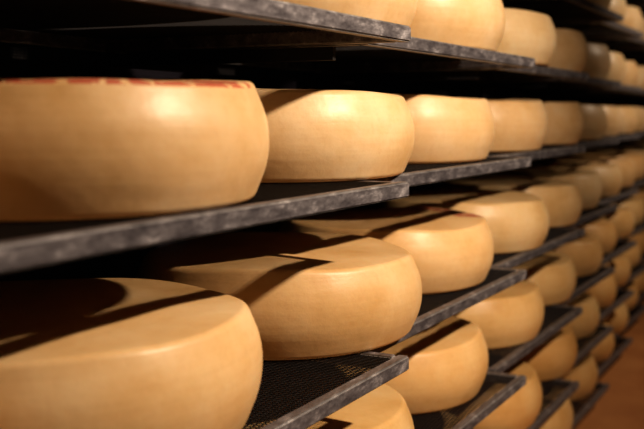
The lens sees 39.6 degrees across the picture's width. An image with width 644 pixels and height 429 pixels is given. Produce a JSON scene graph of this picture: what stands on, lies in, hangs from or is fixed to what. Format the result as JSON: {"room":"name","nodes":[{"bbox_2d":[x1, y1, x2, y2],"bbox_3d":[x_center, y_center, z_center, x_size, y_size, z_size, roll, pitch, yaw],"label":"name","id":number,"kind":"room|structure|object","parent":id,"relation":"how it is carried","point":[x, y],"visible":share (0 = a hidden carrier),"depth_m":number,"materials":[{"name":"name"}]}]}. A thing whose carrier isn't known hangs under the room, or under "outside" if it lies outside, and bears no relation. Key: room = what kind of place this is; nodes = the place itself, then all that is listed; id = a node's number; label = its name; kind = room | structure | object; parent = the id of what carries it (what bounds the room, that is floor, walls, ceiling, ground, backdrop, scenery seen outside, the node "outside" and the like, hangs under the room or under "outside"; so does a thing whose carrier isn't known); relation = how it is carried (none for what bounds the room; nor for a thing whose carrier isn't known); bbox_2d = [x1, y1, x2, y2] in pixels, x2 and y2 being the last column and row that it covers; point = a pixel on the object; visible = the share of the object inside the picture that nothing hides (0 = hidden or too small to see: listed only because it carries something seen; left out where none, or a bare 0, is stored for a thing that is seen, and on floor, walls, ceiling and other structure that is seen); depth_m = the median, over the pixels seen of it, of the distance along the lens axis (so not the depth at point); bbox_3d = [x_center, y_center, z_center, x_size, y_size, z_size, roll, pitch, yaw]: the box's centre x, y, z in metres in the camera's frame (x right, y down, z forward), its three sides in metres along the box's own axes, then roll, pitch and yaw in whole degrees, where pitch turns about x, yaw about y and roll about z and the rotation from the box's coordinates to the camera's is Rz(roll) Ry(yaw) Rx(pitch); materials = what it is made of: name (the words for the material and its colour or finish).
{"room":"cheese aging cellar","nodes":[
{"label":"cheese aging cellar","id":0,"kind":"room"},
{"bbox_2d":[0,43,627,280],"bbox_3d":[0.885,-0.702,5.056,0.100,2.900,15.000,3,7,25],"label":"wall","id":1,"kind":"structure","parent":0,"point":[127,262],"depth_m":2.12,"materials":[{"name":"black"}]},
{"bbox_2d":[571,294,643,428],"bbox_3d":[2.426,0.869,4.512,3.300,0.100,15.000,3,7,25],"label":"floor","id":2,"kind":"structure","parent":0,"point":[621,406],"depth_m":4.26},
{"bbox_2d":[0,0,643,428],"bbox_3d":[1.588,-0.479,5.307,0.663,2.398,11.933,3,7,25],"label":"shelving rack","id":3,"kind":"object","parent":2,"relation":"on","point":[185,36],"visible":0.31,"depth_m":1.58,"materials":[{"name":"grey metal"}]},
{"bbox_2d":[0,278,262,428],"bbox_3d":[-0.342,0.193,1.164,0.530,0.153,0.534,3,7,26],"label":"cheese wheel","id":4,"kind":"object","parent":3,"relation":"on","point":[79,353],"depth_m":1.01,"materials":[{"name":"beige food"}]},
{"bbox_2d":[0,77,268,221],"bbox_3d":[-0.334,-0.096,1.136,0.531,0.153,0.533,1,7,11],"label":"cheese wheel","id":5,"kind":"object","parent":3,"relation":"on","point":[71,148],"depth_m":0.92,"materials":[{"name":"beige food"}]},
{"bbox_2d":[0,180,408,272],"bbox_3d":[-0.324,-0.010,1.175,0.610,0.025,0.900,3,7,25],"label":"tray","id":6,"kind":"object","parent":3,"relation":"on","point":[23,244],"depth_m":0.95,"materials":[{"name":"metal"}]},
{"bbox_2d":[0,0,410,52],"bbox_3d":[-0.324,-0.256,1.148,0.610,0.025,0.900,3,7,25],"label":"tray","id":7,"kind":"object","parent":3,"relation":"on","point":[95,26],"depth_m":1.38,"materials":[{"name":"metal"}]},
{"bbox_2d":[136,231,421,359],"bbox_3d":[-0.080,0.134,1.683,0.534,0.153,0.530,0,6,-4],"label":"cheese wheel","id":8,"kind":"object","parent":3,"relation":"on","point":[308,295],"depth_m":1.48,"materials":[{"name":"beige food"}]},
{"bbox_2d":[115,37,534,72],"bbox_3d":[0.070,-0.349,1.972,0.610,0.025,0.900,3,7,25],"label":"tray","id":9,"kind":"object","parent":3,"relation":"on","point":[418,54],"depth_m":2.13,"materials":[{"name":"metal"}]},
{"bbox_2d":[242,351,408,428],"bbox_3d":[-0.321,0.278,1.211,0.610,0.025,0.900,3,7,25],"label":"tray","id":10,"kind":"object","parent":3,"relation":"on","point":[382,367],"depth_m":1.34,"materials":[{"name":"metal"}]},
{"bbox_2d":[245,366,413,428],"bbox_3d":[-0.091,0.414,1.697,0.529,0.153,0.535,-5,8,-39],"label":"cheese wheel","id":11,"kind":"object","parent":3,"relation":"on","point":[383,407],"depth_m":1.61,"materials":[{"name":"food"}]},
{"bbox_2d":[256,88,414,182],"bbox_3d":[-0.097,-0.153,1.644,0.529,0.153,0.535,-1,6,-6],"label":"cheese wheel","id":12,"kind":"object","parent":3,"relation":"on","point":[316,135],"depth_m":1.42,"materials":[{"name":"beige food"}]},
{"bbox_2d":[279,0,417,26],"bbox_3d":[-0.095,-0.399,1.610,0.535,0.153,0.529,4,8,31],"label":"cheese wheel","id":13,"kind":"object","parent":3,"relation":"on","point":[402,12],"depth_m":1.43,"materials":[{"name":"beige food"}]},
{"bbox_2d":[278,207,493,294],"bbox_3d":[0.152,0.076,2.201,0.531,0.153,0.533,0,6,-1],"label":"cheese wheel","id":14,"kind":"object","parent":3,"relation":"on","point":[451,250],"depth_m":2.02,"materials":[{"name":"food"}]},
{"bbox_2d":[339,314,488,414],"bbox_3d":[0.146,0.352,2.249,0.535,0.153,0.529,-3,7,-21],"label":"cheese wheel","id":15,"kind":"object","parent":3,"relation":"on","point":[448,360],"depth_m":2.05,"materials":[{"name":"food"}]},
{"bbox_2d":[412,411,473,428],"bbox_3d":[0.147,0.620,2.280,0.531,0.153,0.533,-3,7,-25],"label":"cheese wheel","id":16,"kind":"object","parent":3,"relation":"on","point":[436,411],"depth_m":2.34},
{"bbox_2d":[396,94,494,163],"bbox_3d":[0.152,-0.213,2.174,0.529,0.153,0.535,-1,7,-12],"label":"cheese wheel","id":17,"kind":"object","parent":3,"relation":"on","point":[446,129],"depth_m":1.95,"materials":[{"name":"beige food"}]},
{"bbox_2d":[364,156,530,186],"bbox_3d":[0.067,-0.102,1.997,0.610,0.025,0.900,3,7,25],"label":"tray","id":18,"kind":"object","parent":3,"relation":"on","point":[414,174],"depth_m":1.88,"materials":[{"name":"metal"}]},
{"bbox_2d":[369,267,526,352],"bbox_3d":[0.062,0.185,2.031,0.610,0.025,0.900,3,7,25],"label":"tray","id":19,"kind":"object","parent":3,"relation":"on","point":[497,280],"depth_m":1.96,"materials":[{"name":"metal"}]},
{"bbox_2d":[321,65,588,82],"bbox_3d":[0.453,-0.443,2.799,0.610,0.025,0.900,3,7,25],"label":"tray","id":20,"kind":"object","parent":3,"relation":"on","point":[538,73],"depth_m":2.77,"materials":[{"name":"metal"}]},
{"bbox_2d":[410,0,505,51],"bbox_3d":[0.166,-0.458,2.133,0.533,0.153,0.531,3,7,23],"label":"cheese wheel","id":21,"kind":"object","parent":3,"relation":"on","point":[480,24],"depth_m":1.91,"materials":[{"name":"beige food"}]},
{"bbox_2d":[377,188,548,253],"bbox_3d":[0.431,0.011,2.774,0.529,0.153,0.535,-1,6,-5],"label":"cheese wheel","id":22,"kind":"object","parent":3,"relation":"on","point":[517,221],"depth_m":2.57,"materials":[{"name":"yellow food"}]},
{"bbox_2d":[411,371,525,428],"bbox_3d":[0.068,0.464,2.060,0.610,0.025,0.900,3,7,25],"label":"tray","id":23,"kind":"object","parent":3,"relation":"on","point":[513,382],"depth_m":2.10,"materials":[{"name":"metal"}]},
{"bbox_2d":[421,280,543,348],"bbox_3d":[0.427,0.288,2.813,0.530,0.153,0.534,4,8,31],"label":"cheese wheel","id":24,"kind":"object","parent":3,"relation":"on","point":[513,316],"depth_m":2.59,"materials":[{"name":"food"}]},
{"bbox_2d":[445,353,541,428],"bbox_3d":[0.429,0.557,2.845,0.530,0.153,0.534,6,9,41],"label":"cheese wheel","id":25,"kind":"object","parent":3,"relation":"on","point":[521,410],"depth_m":2.64,"materials":[{"name":"beige food"}]},
{"bbox_2d":[441,176,582,227],"bbox_3d":[0.699,-0.054,3.348,0.533,0.153,0.531,6,9,41],"label":"cheese wheel","id":26,"kind":"object","parent":3,"relation":"on","point":[563,201],"depth_m":3.16,"materials":[{"name":"yellow food"}]},
{"bbox_2d":[487,99,547,151],"bbox_3d":[0.419,-0.278,2.746,0.534,0.153,0.530,6,9,44],"label":"cheese wheel","id":27,"kind":"object","parent":3,"relation":"on","point":[521,125],"depth_m":2.53,"materials":[{"name":"beige food"}]},
{"bbox_2d":[497,8,556,66],"bbox_3d":[0.437,-0.524,2.714,0.530,0.153,0.534,4,8,33],"label":"cheese wheel","id":28,"kind":"object","parent":3,"relation":"on","point":[527,33],"depth_m":2.50,"materials":[{"name":"beige food"}]},
{"bbox_2d":[443,77,621,87],"bbox_3d":[0.840,-0.536,3.622,0.610,0.025,0.900,3,7,25],"label":"tray","id":29,"kind":"object","parent":3,"relation":"on","point":[592,82],"depth_m":3.30,"materials":[{"name":"metal"}]},
{"bbox_2d":[489,319,577,381],"bbox_3d":[0.692,0.494,3.397,0.535,0.153,0.529,-3,7,-27],"label":"cheese wheel","id":30,"kind":"object","parent":3,"relation":"on","point":[554,358],"depth_m":3.18,"materials":[{"name":"beige food"}]},
{"bbox_2d":[487,305,582,372],"bbox_3d":[0.457,0.370,2.889,0.610,0.025,0.900,3,7,25],"label":"tray","id":31,"kind":"object","parent":3,"relation":"on","point":[573,312],"depth_m":2.76,"materials":[{"name":"metal"}]},
{"bbox_2d":[488,145,585,159],"bbox_3d":[0.449,-0.196,2.826,0.610,0.025,0.900,3,7,25],"label":"tray","id":32,"kind":"object","parent":3,"relation":"on","point":[546,151],"depth_m":2.74,"materials":[{"name":"metal"}]},
{"bbox_2d":[491,227,584,268],"bbox_3d":[0.455,0.092,2.856,0.610,0.025,0.900,3,7,25],"label":"tray","id":33,"kind":"object","parent":3,"relation":"on","point":[556,237],"depth_m":2.73,"materials":[{"name":"metal"}]},
{"bbox_2d":[480,169,601,209],"bbox_3d":[0.947,-0.118,3.913,0.535,0.153,0.529,-4,8,-34],"label":"cheese wheel","id":34,"kind":"object","parent":3,"relation":"on","point":[589,183],"depth_m":3.74,"materials":[{"name":"yellow food"}]},
{"bbox_2d":[511,251,576,305],"bbox_3d":[0.687,0.224,3.379,0.535,0.153,0.529,-4,8,-34],"label":"cheese wheel","id":35,"kind":"object","parent":3,"relation":"on","point":[554,272],"depth_m":3.18,"materials":[{"name":"beige food"}]},
{"bbox_2d":[527,379,578,428],"bbox_3d":[0.453,0.639,2.917,0.610,0.025,0.900,3,7,25],"label":"tray","id":36,"kind":"object","parent":3,"relation":"on","point":[569,387],"depth_m":3.04,"materials":[{"name":"metal"}]},
{"bbox_2d":[538,385,572,428],"bbox_3d":[0.690,0.756,3.438,0.530,0.153,0.534,-4,8,-32],"label":"cheese wheel","id":37,"kind":"object","parent":3,"relation":"on","point":[562,418],"depth_m":3.26,"materials":[{"name":"beige food"}]},
{"bbox_2d":[502,0,622,23],"bbox_3d":[0.838,-0.816,3.591,0.610,0.025,0.900,3,7,25],"label":"tray","id":38,"kind":"object","parent":3,"relation":"on","point":[559,11],"depth_m":3.64,"materials":[{"name":"metal"}]},
{"bbox_2d":[542,101,583,144],"bbox_3d":[0.693,-0.342,3.313,0.535,0.153,0.529,1,6,6],"label":"cheese wheel","id":39,"kind":"object","parent":3,"relation":"on","point":[565,119],"depth_m":3.10,"materials":[{"name":"beige food"}]},
{"bbox_2d":[548,28,587,71],"bbox_3d":[0.698,-0.588,3.284,0.533,0.153,0.531,-1,7,-8],"label":"cheese wheel","id":40,"kind":"object","parent":3,"relation":"on","point":[571,53],"depth_m":3.08,"materials":[{"name":"beige food"}]},
{"bbox_2d":[518,162,622,196],"bbox_3d":[1.223,-0.181,4.475,0.530,0.153,0.534,-1,6,-5],"label":"cheese wheel","id":41,"kind":"object","parent":3,"relation":"on","point":[610,174],"depth_m":4.29,"materials":[{"name":"yellow food"}]},
{"bbox_2d":[546,293,599,338],"bbox_3d":[0.957,0.428,3.982,0.535,0.153,0.529,5,8,35],"label":"cheese wheel","id":42,"kind":"object","parent":3,"relation":"on","point":[586,323],"depth_m":3.79,"materials":[{"name":"beige food"}]},
{"bbox_2d":[551,233,602,276],"bbox_3d":[0.960,0.161,3.940,0.534,0.153,0.530,-2,7,-14],"label":"cheese wheel","id":43,"kind":"object","parent":3,"relation":"on","point":[586,251],"depth_m":3.73,"materials":[{"name":"beige food"}]},
{"bbox_2d":[556,350,597,400],"bbox_3d":[0.956,0.692,4.003,0.534,0.153,0.530,1,7,13],"label":"cheese wheel","id":44,"kind":"object","parent":3,"relation":"on","point":[585,371],"depth_m":3.81,"materials":[{"name":"food"}]},
{"bbox_2d":[524,85,641,91],"bbox_3d":[1.222,-0.629,4.444,0.610,0.025,0.900,3,7,25],"label":"tray","id":45,"kind":"object","parent":3,"relation":"on","point":[624,88],"depth_m":4.31,"materials":[{"name":"metal"}]},
{"bbox_2d":[557,325,612,378],"bbox_3d":[0.842,0.545,3.743,0.610,0.025,0.900,3,7,25],"label":"tray","id":46,"kind":"object","parent":3,"relation":"on","point":[605,331],"depth_m":3.77,"materials":[{"name":"metal"}]},
{"bbox_2d":[555,266,614,304],"bbox_3d":[0.838,0.278,3.709,0.610,0.025,0.900,3,7,25],"label":"tray","id":47,"kind":"object","parent":3,"relation":"on","point":[603,272],"depth_m":3.68,"materials":[{"name":"metal"}]},
{"bbox_2d":[541,156,636,186],"bbox_3d":[1.494,-0.245,5.041,0.530,0.153,0.534,2,7,17],"label":"cheese wheel","id":48,"kind":"object","parent":3,"relation":"on","point":[628,168],"depth_m":4.87,"materials":[{"name":"yellow food"}]},
{"bbox_2d":[570,382,608,428],"bbox_3d":[0.836,0.809,3.775,0.610,0.025,0.900,3,7,25],"label":"tray","id":49,"kind":"object","parent":3,"relation":"on","point":[602,388],"depth_m":3.79,"materials":[{"name":"metal"}]},
{"bbox_2d":[563,204,617,227],"bbox_3d":[0.841,-0.001,3.679,0.610,0.025,0.900,3,7,25],"label":"tray","id":50,"kind":"object","parent":3,"relation":"on","point":[586,215],"depth_m":3.67,"materials":[{"name":"metal"}]},
{"bbox_2d":[579,104,606,139],"bbox_3d":[0.953,-0.405,3.871,0.534,0.153,0.530,-1,6,-6],"label":"cheese wheel","id":51,"kind":"object","parent":3,"relation":"on","point":[595,117],"depth_m":3.67,"materials":[{"name":"beige food"}]},
{"bbox_2d":[567,139,618,147],"bbox_3d":[0.838,-0.290,3.652,0.610,0.025,0.900,3,7,25],"label":"tray","id":52,"kind":"object","parent":3,"relation":"on","point":[600,142],"depth_m":3.64,"materials":[{"name":"metal"}]},
{"bbox_2d":[574,218,616,253],"bbox_3d":[1.211,0.096,4.512,0.531,0.153,0.533,-4,7,-30],"label":"cheese wheel","id":53,"kind":"object","parent":3,"relation":"on","point":[605,230],"depth_m":4.32,"materials":[{"name":"food"}]},
{"bbox_2d":[583,42,610,78],"bbox_3d":[0.964,-0.652,3.847,0.534,0.153,0.530,-1,7,-11],"label":"cheese wheel","id":54,"kind":"object","parent":3,"relation":"on","point":[598,65],"depth_m":3.65,"materials":[{"name":"beige food"}]},
{"bbox_2d":[580,321,614,362],"bbox_3d":[1.214,0.628,4.568,0.534,0.153,0.530,5,8,36],"label":"cheese wheel","id":55,"kind":"object","parent":3,"relation":"on","point":[604,349],"depth_m":4.37,"materials":[{"name":"beige food"}]},
{"bbox_2d":[553,22,643,39],"bbox_3d":[1.223,-0.909,4.414,0.610,0.025,0.900,3,7,25],"label":"tray","id":56,"kind":"object","parent":3,"relation":"on","point":[598,30],"depth_m":4.49,"materials":[{"name":"metal"}]},
{"bbox_2d":[587,0,611,8],"bbox_3d":[0.965,-0.933,3.826,0.530,0.153,0.534,2,7,21],"label":"cheese wheel","id":57,"kind":"object","parent":3,"relation":"on","point":[606,4],"depth_m":3.66,"materials":[{"name":"beige food"}]},
{"bbox_2d":[582,274,616,308],"bbox_3d":[1.221,0.364,4.551,0.529,0.153,0.535,3,7,25],"label":"cheese wheel","id":58,"kind":"object","parent":3,"relation":"on","point":[604,291],"depth_m":4.34,"materials":[{"name":"beige food"}]},
{"bbox_2d":[564,152,643,178],"bbox_3d":[1.760,-0.310,5.615,0.530,0.153,0.534,-5,8,-39],"label":"cheese wheel","id":59,"kind":"object","parent":3,"relation":"on","point":[638,158],"depth_m":5.43,"materials":[{"name":"yellow food"}]},
{"bbox_2d":[599,105,621,135],"bbox_3d":[1.211,-0.470,4.444,0.534,0.153,0.530,4,8,34],"label":"cheese wheel","id":60,"kind":"object","parent":3,"relation":"on","point":[614,117],"depth_m":4.25,"materials":[{"name":"beige food"}]},
{"bbox_2d":[596,336,632,376],"bbox_3d":[1.227,0.716,4.596,0.610,0.025,0.900,3,7,25],"label":"tray","id":61,"kind":"object","parent":3,"relation":"on","point":[624,342],"depth_m":4.61,"materials":[{"name":"metal"}]},
{"bbox_2d":[585,148,643,153],"bbox_3d":[2.026,-0.374,6.177,0.533,0.153,0.531,3,7,28],"label":"cheese wheel","id":62,"kind":"object","parent":3,"relation":"on","point":[599,150],"depth_m":6.03,"materials":[{"name":"yellow food"}]},
{"bbox_2d":[600,303,628,333],"bbox_3d":[1.481,0.564,5.138,0.533,0.153,0.531,5,8,40],"label":"cheese wheel","id":63,"kind":"object","parent":3,"relation":"on","point":[618,319],"depth_m":4.93,"materials":[{"name":"food"}]},
{"bbox_2d":[587,38,643,49],"bbox_3d":[1.612,-1.002,5.234,0.610,0.025,0.900,3,7,25],"label":"tray","id":64,"kind":"object","parent":3,"relation":"on","point":[621,43],"depth_m":5.29,"materials":[{"name":"metal"}]},
{"bbox_2d":[588,89,643,94],"bbox_3d":[1.609,-0.722,5.268,0.610,0.025,0.900,3,7,25],"label":"tray","id":65,"kind":"object","parent":3,"relation":"on","point":[642,91],"depth_m":5.57,"materials":[{"name":"metal"}]},
{"bbox_2d":[606,52,625,81],"bbox_3d":[1.222,-0.717,4.424,0.533,0.153,0.531,-1,6,-7],"label":"cheese wheel","id":66,"kind":"object","parent":3,"relation":"on","point":[617,72],"depth_m":4.23,"materials":[{"name":"beige food"}]},
{"bbox_2d":[599,289,633,321],"bbox_3d":[1.224,0.452,4.567,0.610,0.025,0.900,3,7,25],"label":"tray","id":67,"kind":"object","parent":3,"relation":"on","point":[620,293],"depth_m":4.57,"materials":[{"name":"metal"}]},
{"bbox_2d":[589,146,643,149],"bbox_3d":[2.274,-0.438,6.747,0.529,0.153,0.535,1,7,10],"label":"cheese wheel","id":68,"kind":"object","parent":3,"relation":"on","point":[616,147],"depth_m":6.61,"materials":[{"name":"food"}]},
{"bbox_2d":[599,207,634,238],"bbox_3d":[1.497,0.031,5.085,0.535,0.153,0.529,4,7,31],"label":"cheese wheel","id":69,"kind":"object","parent":3,"relation":"on","point":[623,218],"depth_m":4.87,"materials":[{"name":"beige food"}]},
{"bbox_2d":[603,254,630,286],"bbox_3d":[1.482,0.300,5.112,0.533,0.153,0.531,-3,7,-22],"label":"cheese wheel","id":70,"kind":"object","parent":3,"relation":"on","point":[622,266],"depth_m":4.91,"materials":[{"name":"beige food"}]},
{"bbox_2d":[609,0,626,23],"bbox_3d":[1.218,-0.998,4.398,0.530,0.153,0.534,3,7,25],"label":"cheese wheel","id":71,"kind":"object","parent":3,"relation":"on","point":[618,6],"depth_m":4.21,"materials":[{"name":"beige food"}]},
{"bbox_2d":[598,188,638,203],"bbox_3d":[1.227,-0.094,4.505,0.610,0.025,0.900,3,7,25],"label":"tray","id":72,"kind":"object","parent":3,"relation":"on","point":[624,192],"depth_m":4.44,"materials":[{"name":"metal"}]},
{"bbox_2d":[601,240,636,265],"bbox_3d":[1.226,0.184,4.534,0.610,0.025,0.900,3,7,25],"label":"tray","id":73,"kind":"object","parent":3,"relation":"on","point":[621,246],"depth_m":4.53,"materials":[{"name":"metal"}]},
{"bbox_2d":[602,134,639,140],"bbox_3d":[1.221,-0.383,4.474,0.610,0.025,0.900,3,7,25],"label":"tray","id":74,"kind":"object","parent":3,"relation":"on","point":[621,137],"depth_m":4.48,"materials":[{"name":"metal"}]},
{"bbox_2d":[609,49,643,57],"bbox_3d":[1.992,-1.095,6.062,0.610,0.025,0.900,3,7,25],"label":"tray","id":75,"kind":"object","parent":3,"relation":"on","point":[635,53],"depth_m":6.07,"materials":[{"name":"metal"}]},
{"bbox_2d":[617,106,637,133],"bbox_3d":[1.490,-0.535,5.020,0.534,0.153,0.530,2,7,14],"label":"cheese wheel","id":76,"kind":"object","parent":3,"relation":"on","point":[629,116],"depth_m":4.82,"materials":[{"name":"beige food"}]},
{"bbox_2d":[611,197,643,224],"bbox_3d":[1.764,-0.033,5.652,0.530,0.153,0.534,3,7,28],"label":"cheese wheel","id":77,"kind":"object","parent":3,"relation":"on","point":[636,205],"depth_m":5.45,"materials":[{"name":"yellow food"}]},
{"bbox_2d":[614,304,643,336],"bbox_3d":[1.610,0.622,5.423,0.610,0.025,0.900,3,7,25],"label":"tray","id":78,"kind":"object","parent":3,"relation":"on","point":[638,310],"depth_m":5.45,"materials":[{"name":"metal"}]},
{"bbox_2d":[614,95,643,97],"bbox_3d":[1.996,-0.816,6.097,0.610,0.025,0.900,3,7,25],"label":"tray","id":79,"kind":"object","parent":3,"relation":"on","point":[615,96],"depth_m":6.43,"materials":[{"name":"metal"}]},
{"bbox_2d":[619,281,638,309],"bbox_3d":[1.745,0.498,5.720,0.535,0.153,0.529,-6,9,-43],"label":"cheese wheel","id":80,"kind":"object","parent":3,"relation":"on","point":[630,303],"depth_m":5.54,"materials":[{"name":"beige food"}]},
{"bbox_2d":[621,61,638,85],"bbox_3d":[1.482,-0.780,4.986,0.534,0.153,0.530,1,7,8],"label":"cheese wheel","id":81,"kind":"object","parent":3,"relation":"on","point":[631,77],"depth_m":4.80,"materials":[{"name":"beige food"}]},
{"bbox_2d":[617,264,643,288],"bbox_3d":[1.605,0.359,5.391,0.610,0.025,0.900,3,7,25],"label":"tray","id":82,"kind":"object","parent":3,"relation":"on","point":[639,269],"depth_m":5.39,"materials":[{"name":"metal"}]},
{"bbox_2d":[617,222,643,239],"bbox_3d":[1.614,0.091,5.361,0.610,0.025,0.900,3,7,25],"label":"tray","id":83,"kind":"object","parent":3,"relation":"on","point":[636,230],"depth_m":5.28,"materials":[{"name":"metal"}]},
{"bbox_2d":[622,240,640,267],"bbox_3d":[1.744,0.235,5.687,0.534,0.153,0.530,-6,9,-41],"label":"cheese wheel","id":84,"kind":"object","parent":3,"relation":"on","point":[633,254],"depth_m":5.50,"materials":[{"name":"beige food"}]},
{"bbox_2d":[621,178,643,188],"bbox_3d":[1.613,-0.187,5.330,0.610,0.025,0.900,3,7,25],"label":"tray","id":85,"kind":"object","parent":3,"relation":"on","point":[638,182],"depth_m":5.21,"materials":[{"name":"metal"}]},
{"bbox_2d":[622,6,642,30],"bbox_3d":[1.494,-1.061,4.956,0.533,0.153,0.531,-4,7,-30],"label":"cheese wheel","id":86,"kind":"object","parent":3,"relation":"on","point":[633,19],"depth_m":4.75,"materials":[{"name":"beige food"}]},
{"bbox_2d":[624,58,643,64],"bbox_3d":[2.384,-1.189,6.886,0.610,0.025,0.900,3,7,25],"label":"tray","id":87,"kind":"object","parent":3,"relation":"on","point":[639,61],"depth_m":6.46,"materials":[{"name":"metal"}]},
{"bbox_2d":[625,0,643,6],"bbox_3d":[1.614,-1.261,5.209,0.610,0.025,0.900,3,7,25],"label":"tray","id":88,"kind":"object","parent":3,"relation":"on","point":[635,3],"depth_m":5.51,"materials":[{"name":"metal"}]},
{"bbox_2d":[627,106,643,131],"bbox_3d":[1.758,-0.598,5.576,0.534,0.153,0.530,-5,8,-35],"label":"cheese wheel","id":89,"kind":"object","parent":3,"relation":"on","point":[640,110],"depth_m":5.37,"materials":[{"name":"beige food"}]},
{"bbox_2d":[627,227,643,253],"bbox_3d":[2.016,0.173,6.238,0.535,0.153,0.529,-6,9,-41],"label":"cheese wheel","id":90,"kind":"object","parent":3,"relation":"on","point":[639,237],"depth_m":6.01,"materials":[{"name":"beige food"}]},
{"bbox_2d":[630,131,643,136],"bbox_3d":[1.612,-0.475,5.296,0.610,0.025,0.900,3,7,25],"label":"tray","id":91,"kind":"object","parent":3,"relation":"on","point":[641,133],"depth_m":5.20,"materials":[{"name":"metal"}]},
{"bbox_2d":[630,190,643,200],"bbox_3d":[2.027,-0.097,6.220,0.535,0.153,0.529,4,8,34],"label":"cheese wheel","id":92,"kind":"object","parent":3,"relation":"on","point":[640,195],"depth_m":5.99,"materials":[{"name":"yellow food"}]},
{"bbox_2d":[632,272,643,292],"bbox_3d":[2.015,0.436,6.273,0.534,0.153,0.530,3,7,21],"label":"cheese wheel","id":93,"kind":"object","parent":3,"relation":"on","point":[639,280],"depth_m":6.05,"materials":[{"name":"beige food"}]},
{"bbox_2d":[633,185,643,189],"bbox_3d":[2.277,-0.161,6.788,0.535,0.153,0.529,-6,9,-42],"label":"cheese wheel","id":94,"kind":"object","parent":3,"relation":"on","point":[640,187],"depth_m":6.54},
{"bbox_2d":[635,66,643,89],"bbox_3d":[1.768,-0.845,5.552,0.530,0.153,0.534,-3,7,-23],"label":"cheese wheel","id":95,"kind":"object","parent":3,"relation":"on","point":[640,82],"depth_m":5.33,"materials":[{"name":"beige food"}]},
{"bbox_2d":[637,292,643,303],"bbox_3d":[1.997,0.530,6.242,0.610,0.025,0.900,3,7,25],"label":"tray","id":96,"kind":"object","parent":3,"relation":"on","point":[641,297],"depth_m":5.97,"materials":[{"name":"metal"}]},
{"bbox_2d":[638,254,643,263],"bbox_3d":[1.997,0.266,6.215,0.610,0.025,0.900,3,7,25],"label":"tray","id":97,"kind":"object","parent":3,"relation":"on","point":[642,255],"depth_m":5.91,"materials":[{"name":"metal"}]},
{"bbox_2d":[638,7,643,17],"bbox_3d":[1.996,-1.354,6.032,0.610,0.025,0.900,3,7,25],"label":"tray","id":98,"kind":"object","parent":3,"relation":"on","point":[641,8],"depth_m":5.94,"materials":[{"name":"metal"}]},
{"bbox_2d":[639,18,643,38],"bbox_3d":[1.763,-1.125,5.525,0.529,0.153,0.535,-2,7,-15],"label":"cheese wheel","id":99,"kind":"object","parent":3,"relation":"on","point":[642,29],"depth_m":5.30,"materials":[{"name":"beige food"}]},
{"bbox_2d":[609,144,643,145],"bbox_3d":[2.544,-0.503,7.318,0.530,0.153,0.534,-4,8,-34],"label":"cheese wheel","id":100,"kind":"object","parent":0,"point":[616,144],"depth_m":7.18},
{"bbox_2d":[619,141,643,143],"bbox_3d":[2.819,-0.568,7.894,0.534,0.153,0.530,-1,7,-8],"label":"cheese wheel","id":101,"kind":"object","parent":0,"point":[621,142],"depth_m":7.75,"materials":[{"name":"food"}]}
]}

